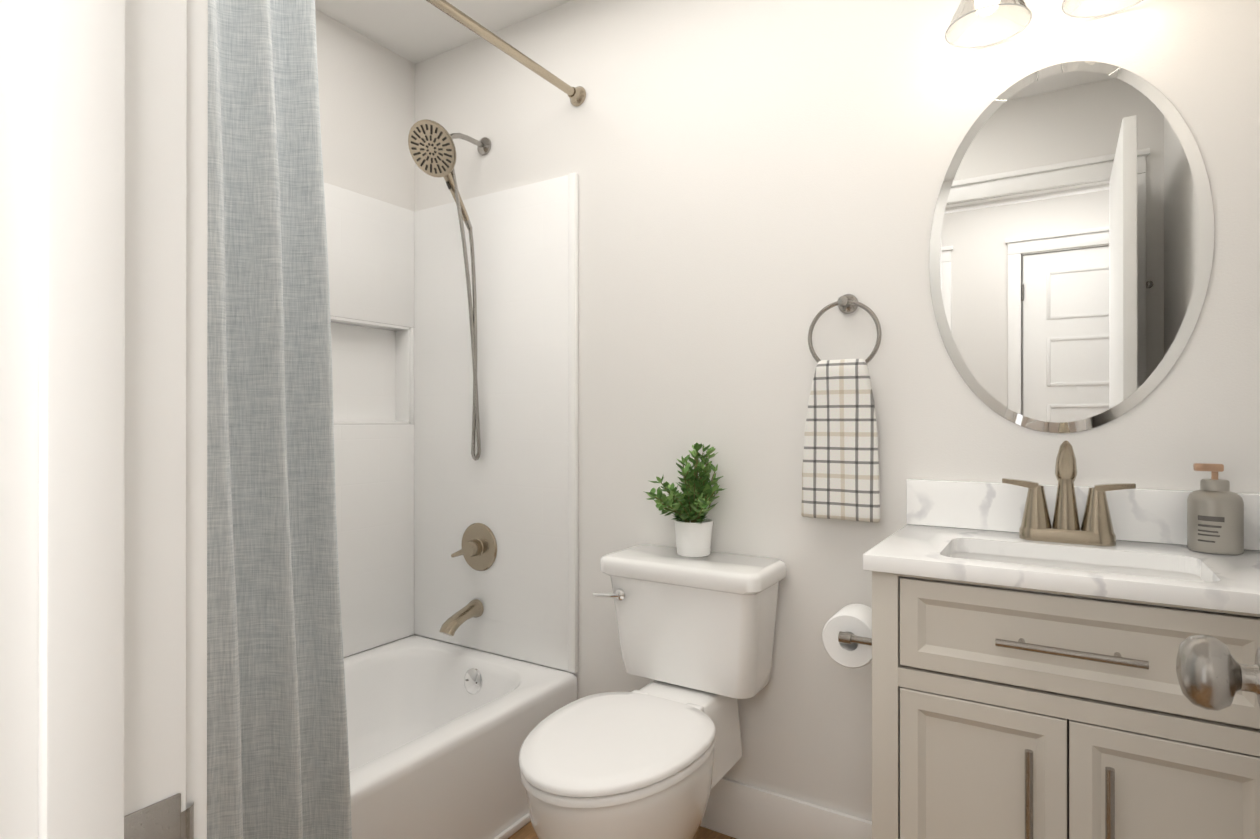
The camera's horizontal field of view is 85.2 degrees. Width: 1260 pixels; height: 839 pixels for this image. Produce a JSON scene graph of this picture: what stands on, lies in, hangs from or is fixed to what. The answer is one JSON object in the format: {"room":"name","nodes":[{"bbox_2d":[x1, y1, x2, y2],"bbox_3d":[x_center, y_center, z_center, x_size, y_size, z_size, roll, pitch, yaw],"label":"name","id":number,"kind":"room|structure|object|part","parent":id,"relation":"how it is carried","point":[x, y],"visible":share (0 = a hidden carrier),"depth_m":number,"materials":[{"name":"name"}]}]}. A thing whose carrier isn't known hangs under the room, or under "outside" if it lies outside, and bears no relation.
{"room":"bathroom","nodes":[
{"label":"bathroom","id":0,"kind":"room"},
{"bbox_2d":[315,9,414,657],"bbox_3d":[-1.237,-0.095,1.907,0.120,2.420,1.740,0,0,32],"label":"wall","id":1,"kind":"structure","parent":0,"point":[366,85],"depth_m":2.33,"materials":[{"name":"white paint"}]},
{"bbox_2d":[324,173,577,672],"bbox_3d":[-0.899,0.009,1.695,0.810,1.538,1.499,0,0,32],"label":"wall panels","id":2,"kind":"object","parent":1,"relation":"attached to","point":[419,489],"visible":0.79,"depth_m":2.30,"materials":[{"name":"white plastic"}]},
{"bbox_2d":[439,599,483,635],"bbox_3d":[-0.559,0.654,2.254,0.060,0.093,0.154,0,0,32],"label":"tub spout","id":3,"kind":"object","parent":2,"relation":"attached to","point":[456,620],"visible":1,"depth_m":2.24,"materials":[{"name":"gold metal"}]},
{"bbox_2d":[451,523,496,570],"bbox_3d":[-0.525,0.430,2.293,0.165,0.162,0.054,0,0,32],"label":"tub valve","id":4,"kind":"object","parent":2,"relation":"attached to","point":[478,551],"visible":1,"depth_m":2.29,"materials":[{"name":"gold metal"}]},
{"bbox_2d":[315,0,571,63],"bbox_3d":[-0.244,-1.347,0.461,3.700,0.080,3.500,0,0,32],"label":"ceiling","id":5,"kind":"structure","parent":0,"point":[415,31],"depth_m":2.23,"materials":[{"name":"white paint"}]},
{"bbox_2d":[508,821,735,838],"bbox_3d":[-0.244,1.143,0.457,3.700,0.060,3.500,0,0,32],"label":"floor","id":6,"kind":"structure","parent":0,"point":[526,831],"depth_m":1.84,"materials":[{"name":"brown wood"}]},
{"bbox_2d":[344,635,576,838],"bbox_3d":[-0.869,0.948,1.674,0.742,0.335,1.494,0,0,32],"label":"bathtub","id":7,"kind":"object","parent":6,"relation":"on","point":[439,731],"visible":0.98,"depth_m":1.88,"materials":[{"name":"white ceramic"}]},
{"bbox_2d":[519,544,785,838],"bbox_3d":[0.025,0.736,1.572,0.460,0.757,0.709,0,0,32],"label":"toilet","id":8,"kind":"object","parent":6,"relation":"on","point":[659,756],"visible":0.98,"depth_m":1.61,"materials":[{"name":"white ceramic"}]},
{"bbox_2d":[645,443,726,556],"bbox_3d":[0.123,0.208,1.800,0.260,0.296,0.216,0,0,32],"label":"potted plant","id":9,"kind":"object","parent":8,"relation":"on","point":[689,511],"visible":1,"depth_m":1.78,"materials":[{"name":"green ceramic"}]},
{"bbox_2d":[863,441,1259,838],"bbox_3d":[0.790,0.578,1.241,0.622,1.073,0.472,0,0,32],"label":"bathroom vanity","id":10,"kind":"object","parent":6,"relation":"on","point":[1028,637],"visible":0.98,"depth_m":1.13,"materials":[{"name":"beige paint"}]},
{"bbox_2d":[822,604,871,667],"bbox_3d":[0.508,0.476,1.500,0.152,0.116,0.182,0,0,32],"label":"toilet paper holder","id":11,"kind":"object","parent":10,"relation":"attached to","point":[844,645],"visible":0.79,"depth_m":1.47,"materials":[{"name":"white paper"}]},
{"bbox_2d":[863,524,1259,614],"bbox_3d":[0.799,0.257,1.256,0.622,0.030,0.438,0,0,32],"label":"countertop","id":12,"kind":"structure","parent":10,"relation":"on","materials":[{"name":"stone"}]},
{"bbox_2d":[1002,441,1135,545],"bbox_3d":[0.864,0.141,1.357,0.222,0.201,0.075,0,0,32],"label":"faucet","id":13,"kind":"object","parent":12,"relation":"on","point":[1036,529],"depth_m":1.35,"materials":[{"name":"beige metal"}]},
{"bbox_2d":[937,552,1224,613],"bbox_3d":[0.773,0.300,1.212,0.440,0.216,0.290,0,0,32],"label":"sink","id":14,"kind":"object","parent":12,"relation":"in","point":[1182,568],"depth_m":1.16,"materials":[{"name":"ceramic"}]},
{"bbox_2d":[1187,463,1243,554],"bbox_3d":[1.075,0.161,1.259,0.079,0.160,0.079,0,0,32],"label":"soap bottle","id":15,"kind":"object","parent":12,"relation":"on","point":[1215,514],"visible":1,"depth_m":1.23,"materials":[{"name":"grey plastic"}]},
{"bbox_2d":[415,0,1259,821],"bbox_3d":[0.231,-0.094,1.943,2.570,2.420,0.120,0,0,32],"label":"wall","id":16,"kind":"structure","parent":0,"point":[759,184],"depth_m":1.75,"materials":[{"name":"white paint"}]},
{"bbox_2d":[207,0,585,838],"bbox_3d":[-0.520,-0.007,1.458,0.149,2.044,1.498,0,0,32],"label":"shower curtain","id":17,"kind":"object","parent":16,"relation":"attached to","point":[277,746],"visible":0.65,"depth_m":1.22,"materials":[{"name":"grey fabric"}]},
{"bbox_3d":[-0.557,-0.993,1.483,0.060,0.072,1.498,0,0,32],"label":"shower curtain rod","id":18,"kind":"part","parent":17,"relation":"part of","materials":[{"name":"beige metal"}]},
{"bbox_2d":[408,119,490,460],"bbox_3d":[-0.565,-0.410,2.203,0.170,1.094,0.283,0,0,32],"label":"shower head","id":19,"kind":"object","parent":16,"relation":"attached to","point":[432,148],"visible":1,"depth_m":2.19},
{"bbox_2d":[493,813,530,838],"bbox_3d":[-0.556,1.041,1.460,0.014,0.148,1.470,0,0,32],"label":"baseboard","id":20,"kind":"structure","parent":16,"relation":"attached to","point":[525,819],"depth_m":1.85,"materials":[{"name":"white paint"}]},
{"bbox_2d":[700,777,871,838],"bbox_3d":[0.510,1.041,1.684,1.584,0.148,0.018,0,0,32],"label":"baseboard","id":21,"kind":"structure","parent":16,"relation":"attached to","point":[737,810],"depth_m":1.77,"materials":[{"name":"white paint"}]},
{"bbox_2d":[801,294,881,521],"bbox_3d":[0.511,-0.034,1.653,0.188,0.546,0.073,0,0,32],"label":"towel ring","id":22,"kind":"object","parent":16,"relation":"attached to","point":[840,473],"visible":0.98,"depth_m":1.62,"materials":[{"name":"white fabric"}]},
{"bbox_2d":[801,359,879,521],"bbox_3d":[0.503,0.048,1.642,0.186,0.382,0.047,0,0,32],"label":"towel","id":23,"kind":"object","parent":22,"relation":"hanging from","point":[840,468],"depth_m":1.62,"materials":[{"name":"white fabric"}]},
{"bbox_2d":[945,0,1143,47],"bbox_3d":[0.846,-0.935,1.391,0.377,0.215,0.166,0,0,32],"label":"sconce","id":24,"kind":"object","parent":16,"relation":"attached to","point":[985,7],"visible":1,"depth_m":1.43,"materials":[{"name":"white glass"}]},
{"bbox_2d":[929,61,1213,432],"bbox_3d":[0.904,-0.361,1.446,0.506,0.780,0.006,0,0,32],"label":"oval mirror","id":25,"kind":"object","parent":16,"relation":"attached to","point":[1071,249],"visible":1,"depth_m":1.43,"materials":[{"name":"silver glass"}]},
{"bbox_2d":[906,479,1259,550],"bbox_3d":[0.910,0.191,1.433,0.622,0.104,0.020,0,0,32],"label":"backsplash","id":26,"kind":"structure","parent":16,"relation":"attached to","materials":[{"name":"stone"}]},
{"bbox_2d":[1176,635,1259,710],"bbox_3d":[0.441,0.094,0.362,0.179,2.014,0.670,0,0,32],"label":"door knob","id":27,"kind":"object","parent":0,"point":[1212,673],"depth_m":0.60,"materials":[{"name":"silver metal"}]},
{"bbox_3d":[-0.629,-0.097,0.570,2.570,2.420,0.120,0,0,32],"label":"wall","id":28,"kind":"structure","parent":0,"visible":0},
{"bbox_2d":[0,0,207,838],"bbox_3d":[-0.023,0.051,0.191,0.818,2.123,0.176,0,0,32],"label":"door frame","id":29,"kind":"structure","parent":28,"relation":"attached to","point":[103,374],"depth_m":0.37,"materials":[{"name":"white paint"}]}
]}

